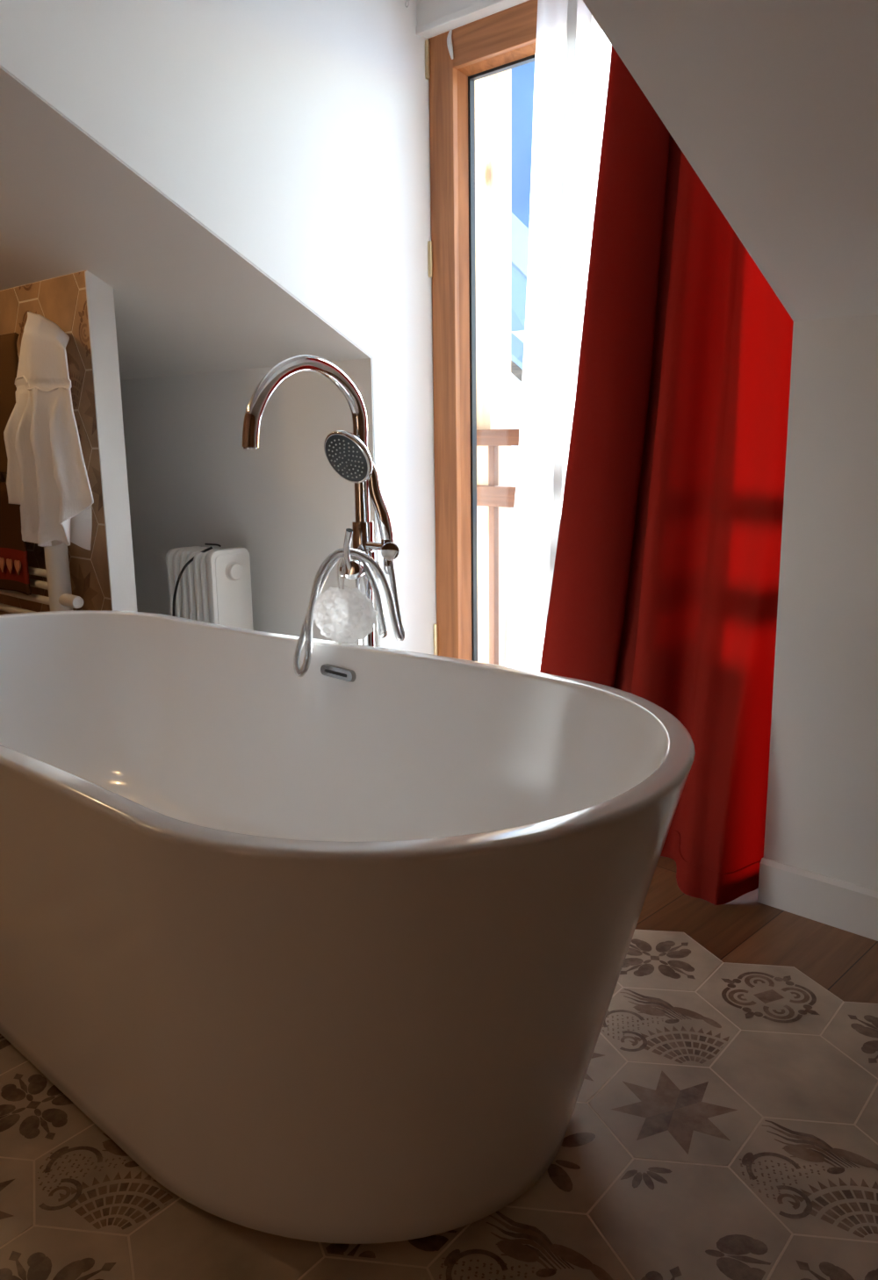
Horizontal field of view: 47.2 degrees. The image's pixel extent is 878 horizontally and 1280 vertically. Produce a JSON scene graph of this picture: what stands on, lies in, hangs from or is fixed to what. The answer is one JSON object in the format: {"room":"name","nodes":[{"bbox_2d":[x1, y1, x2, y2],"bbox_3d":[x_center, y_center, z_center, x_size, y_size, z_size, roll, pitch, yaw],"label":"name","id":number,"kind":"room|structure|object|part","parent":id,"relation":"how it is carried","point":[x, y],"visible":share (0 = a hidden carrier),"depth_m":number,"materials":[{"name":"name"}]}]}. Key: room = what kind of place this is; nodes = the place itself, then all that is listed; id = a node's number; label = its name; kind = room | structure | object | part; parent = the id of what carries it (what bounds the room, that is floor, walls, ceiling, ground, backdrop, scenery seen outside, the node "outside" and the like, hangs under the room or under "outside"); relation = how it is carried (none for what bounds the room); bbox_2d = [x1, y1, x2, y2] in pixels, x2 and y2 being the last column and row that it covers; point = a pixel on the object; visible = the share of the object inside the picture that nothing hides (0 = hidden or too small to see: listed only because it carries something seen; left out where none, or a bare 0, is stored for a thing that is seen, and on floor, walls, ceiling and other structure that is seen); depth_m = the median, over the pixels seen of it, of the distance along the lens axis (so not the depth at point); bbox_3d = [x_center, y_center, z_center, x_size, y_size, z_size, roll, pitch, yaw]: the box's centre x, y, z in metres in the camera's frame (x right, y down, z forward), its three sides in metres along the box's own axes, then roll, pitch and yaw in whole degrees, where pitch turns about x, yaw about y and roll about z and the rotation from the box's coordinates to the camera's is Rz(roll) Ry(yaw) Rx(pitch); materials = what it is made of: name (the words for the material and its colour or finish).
{"room":"bathroom","nodes":[
{"label":"bathroom","id":0,"kind":"room"},
{"bbox_2d":[86,270,137,611],"bbox_3d":[-1.548,-0.432,3.613,1.562,1.521,0.079,10,16,42],"label":"wall partition","id":1,"kind":"structure","parent":0,"point":[102,298],"depth_m":3.03,"materials":[{"name":"white paint"}]},
{"bbox_2d":[0,270,111,614],"bbox_3d":[-1.577,-0.426,3.584,1.560,1.521,0.007,10,16,42],"label":"wall tiles","id":2,"kind":"structure","parent":1,"relation":"attached to","point":[62,300],"depth_m":3.08,"materials":[{"name":"beige tile"}]},
{"bbox_2d":[0,542,83,613],"bbox_3d":[-1.449,-0.518,3.370,0.921,0.945,0.097,10,16,42],"label":"towel radiator","id":3,"kind":"object","parent":2,"relation":"attached to","point":[57,573],"visible":0.29,"depth_m":3.17,"materials":[{"name":"white metal"}]},
{"bbox_2d":[0,332,19,474],"bbox_3d":[-1.483,-0.758,3.280,0.549,0.434,0.029,10,16,42],"label":"bath towel","id":4,"kind":"object","parent":3,"relation":"hanging from","point":[9,357],"visible":0.57,"depth_m":3.12,"materials":[{"name":"fabric"}]},
{"bbox_2d":[0,481,31,595],"bbox_3d":[-1.517,-0.351,3.401,0.524,0.369,0.032,10,16,42],"label":"hand towel","id":5,"kind":"object","parent":3,"relation":"hanging from","point":[14,572],"visible":0.87,"depth_m":3.28,"materials":[{"name":"red fabric"}]},
{"bbox_2d":[3,311,93,550],"bbox_3d":[-1.150,-0.618,2.949,0.480,0.695,0.174,10,16,42],"label":"towel","id":6,"kind":"object","parent":3,"relation":"hanging from","point":[47,476],"visible":1,"depth_m":2.87,"materials":[{"name":"white fabric"}]},
{"bbox_2d":[84,271,115,611],"bbox_3d":[-1.009,-0.323,3.058,0.006,1.517,0.010,10,16,42],"label":"trim","id":7,"kind":"structure","parent":1,"relation":"attached to","point":[86,273],"depth_m":3.00,"materials":[{"name":"white paint"}]},
{"bbox_2d":[0,65,370,380],"bbox_3d":[-2.244,-1.699,2.134,2.217,2.548,4.420,10,16,42],"label":"ceiling","id":8,"kind":"structure","parent":0,"point":[186,301],"depth_m":2.72,"materials":[{"name":"white paint"}]},
{"bbox_2d":[0,0,436,654],"bbox_3d":[-1.087,-0.817,1.993,0.120,2.920,3.307,10,16,42],"label":"wall","id":9,"kind":"structure","parent":0,"point":[296,133],"depth_m":2.61,"materials":[{"name":"white paint"}]},
{"bbox_2d":[416,0,527,38],"bbox_3d":[0.404,-1.639,2.425,1.248,0.021,0.047,10,16,42],"label":"trim","id":10,"kind":"structure","parent":9,"relation":"attached to","point":[484,8],"depth_m":2.72,"materials":[{"name":"white paint"}]},
{"bbox_2d":[417,0,529,35],"bbox_3d":[0.461,-1.884,2.440,1.248,0.455,0.211,10,16,42],"label":"lintel","id":11,"kind":"object","parent":9,"relation":"attached to","point":[427,10],"visible":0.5,"depth_m":2.77,"materials":[{"name":"white paint"}]},
{"bbox_2d":[404,0,422,7],"bbox_3d":[0.333,-1.690,2.339,1.244,0.053,0.110,10,16,42],"label":"rail","id":12,"kind":"object","parent":11,"relation":"attached to","point":[405,0],"visible":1,"depth_m":2.77,"materials":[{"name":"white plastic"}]},
{"bbox_2d":[505,0,611,672],"bbox_3d":[0.451,-0.609,2.551,0.746,2.205,0.048,10,16,42],"label":"sheer curtain","id":13,"kind":"object","parent":12,"relation":"hanging from","point":[573,53],"visible":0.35,"depth_m":2.61,"materials":[{"name":"white fabric"}]},
{"bbox_2d":[539,45,793,905],"bbox_3d":[0.476,-0.559,2.341,0.220,2.230,0.751,-11,15,-39],"label":"curtain","id":14,"kind":"object","parent":12,"relation":"hanging from","point":[665,591],"visible":0.67,"depth_m":2.27,"materials":[{"name":"fabric"}]},
{"bbox_2d":[424,0,537,661],"bbox_3d":[0.458,-0.588,2.689,1.248,2.148,0.098,10,16,42],"label":"window","id":15,"kind":"structure","parent":11,"relation":"attached to","point":[455,59],"depth_m":2.96,"materials":[{"name":"brown wood"}]},
{"bbox_3d":[0.473,-1.588,2.462,1.119,0.098,0.085,10,16,42],"label":"frame rail","id":16,"kind":"part","parent":15,"relation":"part of","materials":[{"name":"brown wood"}]},
{"bbox_2d":[120,314,877,891],"bbox_3d":[0.490,-0.151,2.647,5.900,1.308,0.420,10,16,42],"label":"wall","id":17,"kind":"structure","parent":0,"point":[822,816],"depth_m":2.18,"materials":[{"name":"white paint"}]},
{"bbox_2d":[757,857,877,941],"bbox_3d":[1.608,0.699,1.444,2.433,0.103,0.016,10,16,42],"label":"baseboard","id":18,"kind":"structure","parent":17,"relation":"attached to","point":[844,905],"depth_m":2.17,"materials":[{"name":"white paint"}]},
{"bbox_2d":[582,0,877,321],"bbox_3d":[0.353,-1.234,-0.279,2.431,2.548,4.420,10,16,42],"label":"ceiling","id":19,"kind":"structure","parent":0,"point":[773,104],"depth_m":1.53,"materials":[{"name":"white paint"}]},
{"bbox_2d":[634,855,877,1003],"bbox_3d":[-0.916,0.870,1.330,6.100,0.120,4.500,10,16,42],"label":"floor","id":20,"kind":"structure","parent":0,"point":[744,930],"depth_m":2.12,"materials":[{"name":"brown wood"}]},
{"bbox_2d":[165,543,253,630],"bbox_3d":[-0.771,0.029,3.380,0.327,0.705,0.229,10,16,42],"label":"radiator","id":21,"kind":"object","parent":20,"relation":"on","point":[210,585],"visible":0.35,"depth_m":3.26,"materials":[{"name":"white metal"}]},
{"bbox_3d":[-0.748,-0.315,3.323,0.086,0.009,0.006,10,16,42],"label":"grip cord","id":22,"kind":"part","parent":21,"relation":"part of","materials":[{"name":"black plastic"}]},
{"bbox_3d":[-0.677,0.010,3.298,0.032,0.620,0.152,10,16,42],"label":"control panel","id":23,"kind":"part","parent":21,"relation":"part of","materials":[{"name":"white ceramic"}]},
{"bbox_3d":[-0.664,0.012,3.286,0.004,0.589,0.124,10,16,42],"label":"panel","id":24,"kind":"part","parent":21,"relation":"part of","materials":[{"name":"white plastic"}]},
{"bbox_3d":[-0.655,-0.220,3.232,0.024,0.060,0.060,10,16,42],"label":"thermostat knob","id":25,"kind":"part","parent":21,"relation":"part of","materials":[{"name":"white plastic"}]},
{"bbox_2d":[0,929,877,1279],"bbox_3d":[-0.409,0.857,1.054,4.434,0.003,3.258,10,16,42],"label":"floor tiles","id":26,"kind":"structure","parent":20,"relation":"on","point":[723,1123],"depth_m":1.45,"materials":[{"name":"beige tile"}]},
{"bbox_2d":[241,354,398,646],"bbox_3d":[-0.253,0.018,2.137,0.328,1.202,0.165,-7,13,-26],"label":"faucet","id":27,"kind":"object","parent":26,"relation":"on","point":[362,533],"visible":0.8,"depth_m":2.09,"materials":[{"name":"silver metal"}]},
{"bbox_3d":[-0.264,-0.400,2.030,0.032,0.341,0.318,10,16,42],"label":"spout","id":28,"kind":"part","parent":27,"relation":"part of","materials":[{"name":"silver metal"}]},
{"bbox_3d":[-0.193,-0.153,2.199,0.047,0.041,0.041,4,13,24],"label":"diverter knob","id":29,"kind":"part","parent":27,"relation":"part of","materials":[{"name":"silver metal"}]},
{"bbox_2d":[313,557,376,643],"bbox_3d":[-0.201,-0.084,2.118,0.159,0.185,0.114,10,16,42],"label":"pouf","id":30,"kind":"object","parent":27,"relation":"hanging from","point":[342,613],"visible":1,"depth_m":2.08,"materials":[{"name":"white"}]},
{"bbox_3d":[-0.196,-0.127,2.101,0.026,0.095,0.028,10,16,42],"label":"cord","id":31,"kind":"part","parent":30,"relation":"part of","materials":[{"name":"white fabric"}]},
{"bbox_3d":[-0.187,-0.186,2.070,0.020,0.091,0.061,-2,12,-7],"label":"lever","id":32,"kind":"part","parent":27,"relation":"part of","materials":[{"name":"silver metal"}]},
{"bbox_2d":[293,430,405,676],"bbox_3d":[-0.196,-0.178,2.108,0.238,0.513,0.109,-2,12,-7],"label":"shower","id":33,"kind":"object","parent":27,"relation":"attached to","point":[346,453],"visible":0.99,"depth_m":2.09,"materials":[{"name":"silver metal"}]},
{"bbox_3d":[-0.131,-0.298,2.090,0.070,0.176,0.031,-1,12,1],"label":"handle","id":34,"kind":"part","parent":33,"relation":"part of","materials":[{"name":"silver metal"}]},
{"bbox_3d":[-0.103,-0.186,2.098,0.038,0.038,0.025,-2,12,-6],"label":"holder knob","id":35,"kind":"part","parent":27,"relation":"part of","materials":[{"name":"silver metal"}]},
{"bbox_2d":[0,610,695,1244],"bbox_3d":[-0.512,0.354,1.931,2.092,0.628,0.882,10,16,42],"label":"bathtub","id":36,"kind":"object","parent":26,"relation":"on","point":[334,952],"visible":1,"depth_m":1.29,"materials":[{"name":"white ceramic"}]},
{"bbox_2d":[763,326,793,847],"bbox_3d":[-0.094,-0.639,1.070,0.120,2.920,3.307,10,16,42],"label":"wall","id":37,"kind":"structure","parent":0,"point":[793,327],"depth_m":2.15,"materials":[{"name":"white paint"}]},
{"label":"outside","id":38,"kind":"structure","parent":0,"visible":0},
{"bbox_3d":[0.980,0.492,3.372,9.000,0.140,1.080,10,16,42],"label":"floor","id":39,"kind":"structure","parent":38,"visible":0},
{"bbox_2d":[474,68,510,666],"bbox_3d":[0.174,-0.797,3.582,0.121,2.322,0.115,10,16,42],"label":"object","id":40,"kind":"object","parent":39,"relation":"on","point":[492,93],"visible":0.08,"depth_m":3.46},
{"bbox_2d":[476,429,519,664],"bbox_3d":[1.425,-0.018,2.419,5.200,0.995,0.060,10,16,42],"label":"balcony railing","id":41,"kind":"object","parent":40,"relation":"attached to","point":[492,495],"visible":0.1,"depth_m":3.51,"materials":[{"name":"brown wood"}]},
{"bbox_3d":[1.425,-0.283,2.368,5.200,0.070,0.050,10,16,42],"label":"rail","id":42,"kind":"part","parent":41,"relation":"part of","materials":[{"name":"brown wood"}]},
{"bbox_3d":[1.419,-0.478,2.323,5.200,0.055,0.060,10,16,42],"label":"rail","id":43,"kind":"part","parent":41,"relation":"part of","materials":[{"name":"brown wood"}]},
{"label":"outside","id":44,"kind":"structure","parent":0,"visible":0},
{"bbox_3d":[15.352,-2.377,30.880,140.000,0.200,58.400,10,16,42],"label":"ground","id":45,"kind":"structure","parent":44,"visible":0},
{"bbox_2d":[510,211,529,550],"bbox_3d":[3.061,-8.671,32.368,7.500,11.850,6.410,10,16,42],"label":"house","id":46,"kind":"structure","parent":45,"relation":"on","point":[520,233],"depth_m":30.36,"materials":[{"name":"white"}]},
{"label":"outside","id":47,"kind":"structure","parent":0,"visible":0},
{"bbox_2d":[510,60,535,229],"bbox_3d":[-15.452,-113.424,247.728,250.144,135.999,243.417,10,16,42],"label":"sky","id":48,"kind":"structure","parent":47,"point":[522,77],"depth_m":240.30,"materials":[{"name":"blue"}]}
]}

